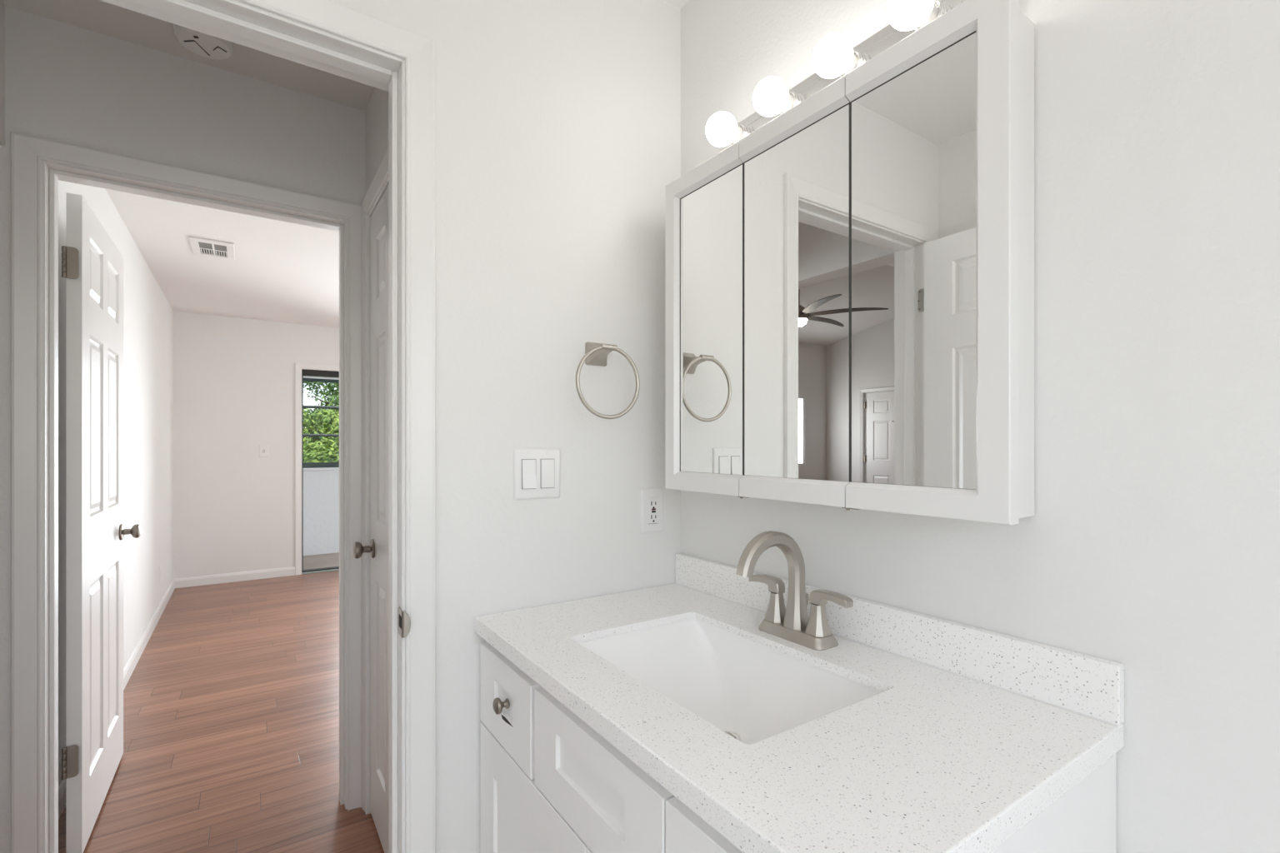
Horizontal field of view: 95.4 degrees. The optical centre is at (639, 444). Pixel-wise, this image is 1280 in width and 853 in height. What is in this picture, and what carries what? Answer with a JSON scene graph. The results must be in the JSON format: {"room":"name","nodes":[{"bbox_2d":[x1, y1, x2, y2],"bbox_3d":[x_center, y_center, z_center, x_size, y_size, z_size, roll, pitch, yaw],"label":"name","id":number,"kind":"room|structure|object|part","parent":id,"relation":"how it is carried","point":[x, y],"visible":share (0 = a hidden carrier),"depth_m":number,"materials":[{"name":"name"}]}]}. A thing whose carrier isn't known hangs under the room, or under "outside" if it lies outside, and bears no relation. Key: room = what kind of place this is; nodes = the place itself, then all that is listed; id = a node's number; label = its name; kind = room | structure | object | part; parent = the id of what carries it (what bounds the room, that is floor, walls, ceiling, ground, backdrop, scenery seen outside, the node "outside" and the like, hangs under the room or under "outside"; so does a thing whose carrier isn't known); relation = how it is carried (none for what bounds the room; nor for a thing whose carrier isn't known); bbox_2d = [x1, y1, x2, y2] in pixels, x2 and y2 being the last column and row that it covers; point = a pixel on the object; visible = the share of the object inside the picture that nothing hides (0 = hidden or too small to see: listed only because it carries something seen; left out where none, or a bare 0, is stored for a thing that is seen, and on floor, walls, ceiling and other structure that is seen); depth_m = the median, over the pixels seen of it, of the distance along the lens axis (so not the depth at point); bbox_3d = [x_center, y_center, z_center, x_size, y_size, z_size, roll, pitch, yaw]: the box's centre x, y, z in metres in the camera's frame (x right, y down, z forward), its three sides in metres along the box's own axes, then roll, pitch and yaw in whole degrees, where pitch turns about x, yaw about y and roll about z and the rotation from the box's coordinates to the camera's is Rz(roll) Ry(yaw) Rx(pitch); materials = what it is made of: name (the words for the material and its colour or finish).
{"room":"bathroom","nodes":[
{"label":"bathroom","id":0,"kind":"room"},
{"bbox_2d":[0,0,173,786],"bbox_3d":[-2.704,-0.435,2.942,0.118,3.400,5.180,0,0,-34],"label":"wall","id":1,"kind":"structure","parent":0,"point":[147,314],"depth_m":3.44,"materials":[{"name":"paint"}]},
{"bbox_2d":[61,192,140,852],"bbox_3d":[-1.911,0.246,2.055,0.159,2.013,0.729,0,0,-34],"label":"door","id":2,"kind":"structure","parent":1,"relation":"in","point":[92,265],"depth_m":1.90,"materials":[{"name":"white paint"}]},
{"bbox_3d":[-2.035,0.348,2.326,0.062,0.064,0.064,0,0,-34],"label":"knob","id":3,"kind":"part","parent":2,"relation":"part of","materials":[{"name":"silver metal"}]},
{"bbox_2d":[58,579,174,819],"bbox_3d":[-2.932,1.224,3.392,0.013,0.083,4.180,0,0,-34],"label":"baseboard","id":4,"kind":"structure","parent":1,"relation":"attached to","point":[136,655],"depth_m":3.44,"materials":[{"name":"paint"}]},
{"bbox_2d":[159,565,161,582],"bbox_3d":[-3.577,0.965,4.344,0.008,0.116,0.073,0,0,-34],"label":"electrical outlet","id":5,"kind":"object","parent":1,"relation":"attached to","point":[160,567],"visible":1,"depth_m":4.32,"materials":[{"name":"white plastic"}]},
{"bbox_2d":[0,5,365,852],"bbox_3d":[-0.286,0.045,2.583,3.726,2.440,0.120,0,0,-34],"label":"wall","id":6,"kind":"structure","parent":0,"point":[65,82],"depth_m":1.70,"materials":[{"name":"paint"}]},
{"bbox_2d":[10,131,361,852],"bbox_3d":[-1.361,0.214,1.858,0.868,2.101,0.153,0,0,-34],"label":"trim","id":7,"kind":"structure","parent":6,"relation":"attached to","point":[28,152],"depth_m":1.58,"materials":[{"name":"paint"}]},
{"bbox_2d":[42,160,347,852],"bbox_3d":[-1.361,0.237,1.858,0.778,2.056,0.122,0,0,-34],"label":"trim","id":8,"kind":"structure","parent":6,"relation":"attached to","point":[52,172],"depth_m":1.65,"materials":[{"name":"paint"}]},
{"bbox_2d":[58,552,384,852],"bbox_3d":[-2.989,1.340,2.769,10.400,0.150,7.690,0,0,-34],"label":"floor","id":9,"kind":"structure","parent":0,"point":[231,702],"depth_m":2.56,"materials":[{"name":"brown wood"}]},
{"bbox_2d":[173,311,339,579],"bbox_3d":[-2.690,0.045,6.148,3.726,2.440,0.120,0,0,-34],"label":"wall","id":10,"kind":"structure","parent":0,"point":[234,377],"depth_m":5.37,"materials":[{"name":"paint"}]},
{"bbox_2d":[174,566,294,588],"bbox_3d":[-2.605,1.224,6.125,3.611,0.083,0.013,0,0,-34],"label":"baseboard","id":11,"kind":"structure","parent":10,"relation":"attached to","point":[285,572],"depth_m":5.36,"materials":[{"name":"paint"}]},
{"bbox_2d":[259,445,268,457],"bbox_3d":[-3.547,0.062,5.489,0.073,0.116,0.014,0,0,-34],"label":"light switch","id":12,"kind":"object","parent":10,"relation":"attached to","point":[263,449],"visible":1,"depth_m":5.49,"materials":[{"name":"white plastic"}]},
{"bbox_2d":[295,362,339,575],"bbox_3d":[-2.550,0.236,6.160,1.895,2.057,0.016,0,0,-34],"label":"trim","id":13,"kind":"structure","parent":10,"relation":"attached to","point":[298,367],"depth_m":5.64,"materials":[{"name":"paint"}]},
{"bbox_2d":[301,369,339,574],"bbox_3d":[-2.582,0.265,6.206,1.781,2.000,0.125,0,0,-34],"label":"door frame","id":14,"kind":"structure","parent":10,"relation":"in","point":[304,372],"depth_m":5.70,"materials":[{"name":"white metal"}]},
{"bbox_2d":[303,375,339,555],"bbox_3d":[-3.115,-0.010,7.249,5.400,2.650,0.120,0,0,-34],"label":"wall","id":15,"kind":"structure","parent":0,"point":[321,488],"depth_m":6.78,"materials":[{"name":"white paint"}]},
{"bbox_2d":[303,378,339,468],"bbox_3d":[-3.103,-0.247,7.226,5.405,1.035,0.052,0,0,-34],"label":"window","id":16,"kind":"structure","parent":15,"relation":"in","point":[306,465],"depth_m":6.79,"materials":[{"name":"black metal"}]},
{"bbox_3d":[-3.101,-0.428,7.228,5.400,0.018,0.040,0,0,-34],"label":"rail","id":17,"kind":"part","parent":16,"relation":"part of","materials":[{"name":"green metal"}]},
{"bbox_3d":[-3.101,-0.100,7.228,5.400,0.018,0.040,0,0,-34],"label":"rail","id":18,"kind":"part","parent":16,"relation":"part of","materials":[{"name":"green metal"}]},
{"bbox_2d":[303,467,339,470],"bbox_3d":[-3.110,0.285,7.240,5.400,0.030,0.160,0,0,-34],"label":"trim","id":19,"kind":"structure","parent":15,"relation":"attached to","point":[315,468],"depth_m":6.75,"materials":[{"name":"white paint"}]},
{"bbox_2d":[303,408,339,462],"bbox_3d":[-6.774,1.744,11.367,2.636,5.119,3.059,0,0,16],"label":"leafy tree","id":20,"kind":"object","parent":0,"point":[328,423],"visible":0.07,"depth_m":11.49,"materials":[{"name":"green plant"}]},
{"bbox_2d":[2,0,689,328],"bbox_3d":[-0.441,-1.224,3.010,3.746,0.103,7.840,0,0,-34],"label":"ceiling","id":21,"kind":"structure","parent":0,"point":[282,272],"depth_m":3.29,"materials":[{"name":"white paint"}]},
{"bbox_2d":[173,23,234,59],"bbox_3d":[-1.244,-1.155,1.662,0.140,0.039,0.140,0,0,-34],"label":"smoke detector","id":22,"kind":"object","parent":21,"relation":"attached to","point":[205,45],"visible":0.74,"depth_m":1.66,"materials":[{"name":"white plastic"}]},
{"bbox_2d":[188,235,234,260],"bbox_3d":[-2.551,-1.167,3.480,0.210,0.009,0.370,0,0,-34],"label":"ceiling vent","id":23,"kind":"object","parent":21,"relation":"in","point":[200,247],"visible":1,"depth_m":3.46,"materials":[{"name":"white plastic"}]},
{"bbox_2d":[365,87,389,193],"bbox_3d":[-0.671,0.045,1.720,0.120,2.440,0.880,0,0,-34],"label":"wall","id":24,"kind":"structure","parent":0,"point":[377,108],"depth_m":1.88,"materials":[{"name":"paint"}]},
{"bbox_2d":[352,184,389,852],"bbox_3d":[-0.763,0.239,1.730,0.097,2.027,0.612,0,0,-34],"label":"door","id":25,"kind":"structure","parent":24,"relation":"in","point":[378,548],"depth_m":1.86,"materials":[{"name":"white paint"}]},
{"bbox_3d":[-0.913,0.347,1.921,0.062,0.064,0.064,0,0,-34],"label":"knob","id":26,"kind":"part","parent":25,"relation":"part of","materials":[{"name":"silver metal"}]},
{"bbox_2d":[361,145,389,814],"bbox_3d":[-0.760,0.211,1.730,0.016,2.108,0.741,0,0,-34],"label":"trim","id":27,"kind":"structure","parent":24,"relation":"attached to","point":[382,175],"depth_m":1.99,"materials":[{"name":"paint"}]},
{"bbox_2d":[333,0,680,852],"bbox_3d":[-0.556,0.045,1.195,1.526,2.440,0.120,0,0,-34],"label":"wall","id":28,"kind":"structure","parent":0,"point":[558,122],"depth_m":1.34,"materials":[{"name":"paint"}]},
{"bbox_2d":[100,0,410,852],"bbox_3d":[-0.806,0.238,1.016,0.754,2.054,0.139,0,0,-34],"label":"trim","id":29,"kind":"structure","parent":28,"relation":"attached to","point":[232,21],"depth_m":1.18,"materials":[{"name":"paint"}]},
{"bbox_3d":[-0.483,0.360,1.178,0.052,0.057,0.014,0,0,41],"label":"strike plate","id":30,"kind":"part","parent":29,"relation":"part of","materials":[{"name":"silver metal"}]},
{"bbox_2d":[235,0,435,852],"bbox_3d":[-0.811,0.215,1.023,0.844,2.099,0.153,0,0,-34],"label":"trim","id":31,"kind":"structure","parent":28,"relation":"attached to","point":[417,50],"depth_m":1.18,"materials":[{"name":"paint"}]},
{"bbox_2d":[513,448,560,500],"bbox_3d":[-0.233,0.067,1.333,0.116,0.116,0.012,0,0,-34],"label":"light switch","id":32,"kind":"object","parent":28,"relation":"attached to","point":[537,472],"visible":1,"depth_m":1.33,"materials":[{"name":"white plastic"}]},
{"bbox_3d":[-0.253,0.067,1.322,0.035,0.068,0.005,0,0,-34],"label":"switch frame","id":33,"kind":"part","parent":32,"relation":"part of","materials":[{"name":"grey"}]},
{"bbox_2d":[575,341,639,419],"bbox_3d":[-0.092,-0.154,1.385,0.172,0.189,0.084,0,0,-34],"label":"towel ring","id":34,"kind":"object","parent":28,"relation":"attached to","point":[596,354],"visible":1,"depth_m":1.38,"materials":[{"name":"silver metal"}]},
{"bbox_2d":[640,487,663,533],"bbox_3d":[0.034,0.171,1.515,0.070,0.114,0.009,0,0,-34],"label":"electrical outlet","id":35,"kind":"object","parent":28,"relation":"attached to","point":[652,499],"visible":1,"depth_m":1.51,"materials":[{"name":"white plastic"}]},
{"bbox_2d":[648,497,658,524],"bbox_3d":[0.034,0.171,1.514,0.034,0.067,0.005,0,0,-34],"label":"receptacle","id":36,"kind":"object","parent":35,"relation":"attached to","point":[652,502],"depth_m":1.51,"materials":[{"name":"white plastic"}]},
{"bbox_2d":[680,0,1279,852],"bbox_3d":[0.557,0.045,1.017,0.120,2.440,3.420,0,0,-34],"label":"wall","id":37,"kind":"structure","parent":0,"point":[1150,546],"depth_m":0.76,"materials":[{"name":"paint"}]},
{"bbox_2d":[705,0,965,152],"bbox_3d":[0.332,-0.694,1.116,0.143,0.108,0.622,0,0,-34],"label":"vanity light","id":38,"kind":"object","parent":37,"relation":"attached to","point":[834,56],"visible":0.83,"depth_m":1.05,"materials":[{"name":"white glass"}]},
{"bbox_2d":[705,111,754,147],"bbox_3d":[0.195,-0.691,1.288,0.109,0.068,0.069,0,0,-34],"label":"bulb","id":39,"kind":"object","parent":38,"relation":"attached to","point":[722,129],"depth_m":1.26,"materials":[{"name":"white glass"}]},
{"bbox_2d":[753,76,805,116],"bbox_3d":[0.276,-0.691,1.168,0.109,0.068,0.069,0,0,-34],"label":"bulb","id":40,"kind":"object","parent":38,"relation":"attached to","point":[772,97],"depth_m":1.14,"materials":[{"name":"white glass"}]},
{"bbox_2d":[812,32,870,78],"bbox_3d":[0.358,-0.691,1.046,0.109,0.068,0.069,0,0,-34],"label":"bulb","id":41,"kind":"object","parent":38,"relation":"attached to","point":[834,56],"depth_m":1.02,"materials":[{"name":"white glass"}]},
{"bbox_2d":[886,0,951,30],"bbox_3d":[0.440,-0.691,0.924,0.109,0.068,0.069,0,0,-34],"label":"bulb","id":42,"kind":"object","parent":38,"relation":"attached to","point":[903,15],"depth_m":0.91,"materials":[{"name":"white glass"}]},
{"bbox_2d":[665,0,1034,524],"bbox_3d":[0.330,-0.258,1.121,0.135,0.738,0.764,0,0,-34],"label":"medicine cabinet","id":43,"kind":"object","parent":37,"relation":"attached to","point":[849,281],"visible":1,"depth_m":0.94,"materials":[{"name":"white paint"}]},
{"bbox_3d":[0.141,-0.258,1.303,0.024,0.728,0.252,0,0,-34],"label":"mirror door","id":44,"kind":"part","parent":43,"relation":"part of","materials":[{"name":"white paint"}]},
{"bbox_2d":[680,164,742,474],"bbox_3d":[0.155,-0.258,1.288,0.004,0.642,0.209,0,0,-34],"label":"mirror","id":45,"kind":"object","parent":43,"relation":"attached to","point":[711,205],"depth_m":1.28,"materials":[{"name":"clear glass"}]},
{"bbox_3d":[0.283,-0.258,1.091,0.024,0.728,0.254,0,0,-34],"label":"mirror door","id":46,"kind":"part","parent":43,"relation":"part of","materials":[{"name":"white paint"}]},
{"bbox_2d":[744,104,849,481],"bbox_3d":[0.286,-0.258,1.093,0.004,0.642,0.251,0,0,-34],"label":"mirror","id":47,"kind":"object","parent":43,"relation":"attached to","point":[797,178],"depth_m":1.08,"materials":[{"name":"clear glass"}]},
{"bbox_2d":[851,31,976,489],"bbox_3d":[0.416,-0.258,0.901,0.004,0.642,0.204,0,0,-34],"label":"mirror","id":48,"kind":"object","parent":43,"relation":"attached to","point":[914,124],"depth_m":0.89,"materials":[{"name":"clear glass"}]},
{"bbox_3d":[0.426,-0.258,0.879,0.024,0.728,0.254,0,0,-34],"label":"mirror door","id":49,"kind":"part","parent":43,"relation":"part of","materials":[{"name":"white paint"}]},
{"bbox_2d":[675,553,1124,725],"bbox_3d":[0.370,0.332,1.167,0.019,0.078,0.958,0,0,-34],"label":"backsplash","id":50,"kind":"structure","parent":37,"relation":"attached to","point":[1093,687],"depth_m":0.93,"materials":[{"name":"stone"}]},
{"bbox_3d":[0.137,1.305,0.167,1.766,0.080,2.480,0,0,-34],"label":"floor","id":51,"kind":"structure","parent":0,"visible":0},
{"bbox_2d":[480,641,1116,852],"bbox_3d":[0.138,0.835,1.015,0.573,0.861,0.949,0,0,-34],"label":"vanity cabinet","id":52,"kind":"object","parent":51,"relation":"on","point":[550,782],"visible":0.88,"depth_m":0.89,"materials":[{"name":"white paint"}]},
{"bbox_3d":[-0.271,0.508,1.134,0.028,0.031,0.031,0,0,-34],"label":"knob","id":53,"kind":"part","parent":52,"relation":"part of","materials":[{"name":"silver metal"}]},
{"bbox_3d":[-0.262,0.512,1.151,0.019,0.167,0.270,0,0,-34],"label":"drawer","id":54,"kind":"part","parent":52,"relation":"part of","materials":[{"name":"white paint"}]},
{"bbox_3d":[-0.205,0.880,1.067,0.019,0.560,0.472,0,0,-34],"label":"cabinet door","id":55,"kind":"part","parent":52,"relation":"part of","materials":[{"name":"white paint"}]},
{"bbox_3d":[-0.071,0.512,0.868,0.019,0.167,0.382,0,0,-34],"label":"drawer","id":56,"kind":"part","parent":52,"relation":"part of","materials":[{"name":"white paint"}]},
{"bbox_3d":[0.114,0.512,0.594,0.019,0.167,0.270,0,0,-34],"label":"drawer","id":57,"kind":"part","parent":52,"relation":"part of","materials":[{"name":"white paint"}]},
{"bbox_2d":[474,553,1124,852],"bbox_3d":[0.144,0.348,1.015,0.564,0.111,0.958,0,0,-34],"label":"countertop","id":58,"kind":"structure","parent":52,"relation":"on","point":[972,733],"depth_m":0.77,"materials":[{"name":"stone"}]},
{"bbox_2d":[578,619,882,744],"bbox_3d":[0.126,0.457,1.005,0.355,0.141,0.531,0,0,-34],"label":"sink","id":59,"kind":"object","parent":58,"relation":"in","point":[753,692],"visible":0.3,"depth_m":1.13,"materials":[{"name":"white ceramic"}]},
{"bbox_2d":[735,530,853,650],"bbox_3d":[0.254,0.267,1.092,0.184,0.209,0.240,0,0,-34],"label":"faucet","id":60,"kind":"object","parent":58,"relation":"on","point":[792,623],"visible":1,"depth_m":1.10,"materials":[{"name":"silver metal"}]},
{"bbox_3d":[0.259,0.283,1.190,0.022,0.027,0.082,0,0,-34],"label":"lever","id":61,"kind":"part","parent":60,"relation":"part of","materials":[{"name":"silver metal"}]},
{"bbox_3d":[0.249,0.257,1.089,0.174,0.188,0.043,0,0,-34],"label":"spout","id":62,"kind":"part","parent":60,"relation":"part of","materials":[{"name":"silver metal"}]},
{"bbox_3d":[0.274,0.324,1.167,0.043,0.054,0.043,0,0,-34],"label":"handle","id":63,"kind":"part","parent":60,"relation":"part of","materials":[{"name":"silver metal"}]},
{"bbox_3d":[0.303,0.361,1.125,0.064,0.020,0.158,0,0,-34],"label":"plate","id":64,"kind":"part","parent":60,"relation":"part of","materials":[{"name":"silver metal"}]},
{"bbox_3d":[0.325,0.331,1.140,0.011,0.081,0.011,0,0,-34],"label":"lift rod","id":65,"kind":"part","parent":60,"relation":"part of","materials":[{"name":"silver metal"}]},
{"bbox_3d":[0.331,0.324,1.083,0.043,0.054,0.043,0,0,-34],"label":"handle","id":66,"kind":"part","parent":60,"relation":"part of","materials":[{"name":"silver metal"}]},
{"bbox_3d":[0.347,0.283,1.060,0.022,0.027,0.082,0,0,-34],"label":"lever","id":67,"kind":"part","parent":60,"relation":"part of","materials":[{"name":"silver metal"}]},
{"label":"outside","id":68,"kind":"structure","parent":0,"visible":0},
{"bbox_3d":[-18.760,4.315,29.553,60.000,0.100,52.500,0,0,-34],"label":"floor","id":69,"kind":"structure","parent":68,"visible":0},
{"bbox_2d":[303,381,339,455],"bbox_3d":[-7.499,-0.292,16.228,3.923,9.162,3.864,0,0,-34],"label":"leafy tree","id":70,"kind":"object","parent":69,"relation":"on","point":[334,398],"visible":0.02,"depth_m":15.49,"materials":[{"name":"green plant"}]},
{"bbox_2d":[303,436,339,462],"bbox_3d":[-4.577,2.090,8.928,2.437,4.443,2.179,0,0,21],"label":"leafy tree","id":71,"kind":"object","parent":69,"relation":"on","point":[316,456],"visible":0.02,"depth_m":8.65,"materials":[{"name":"green plant"}]}
]}

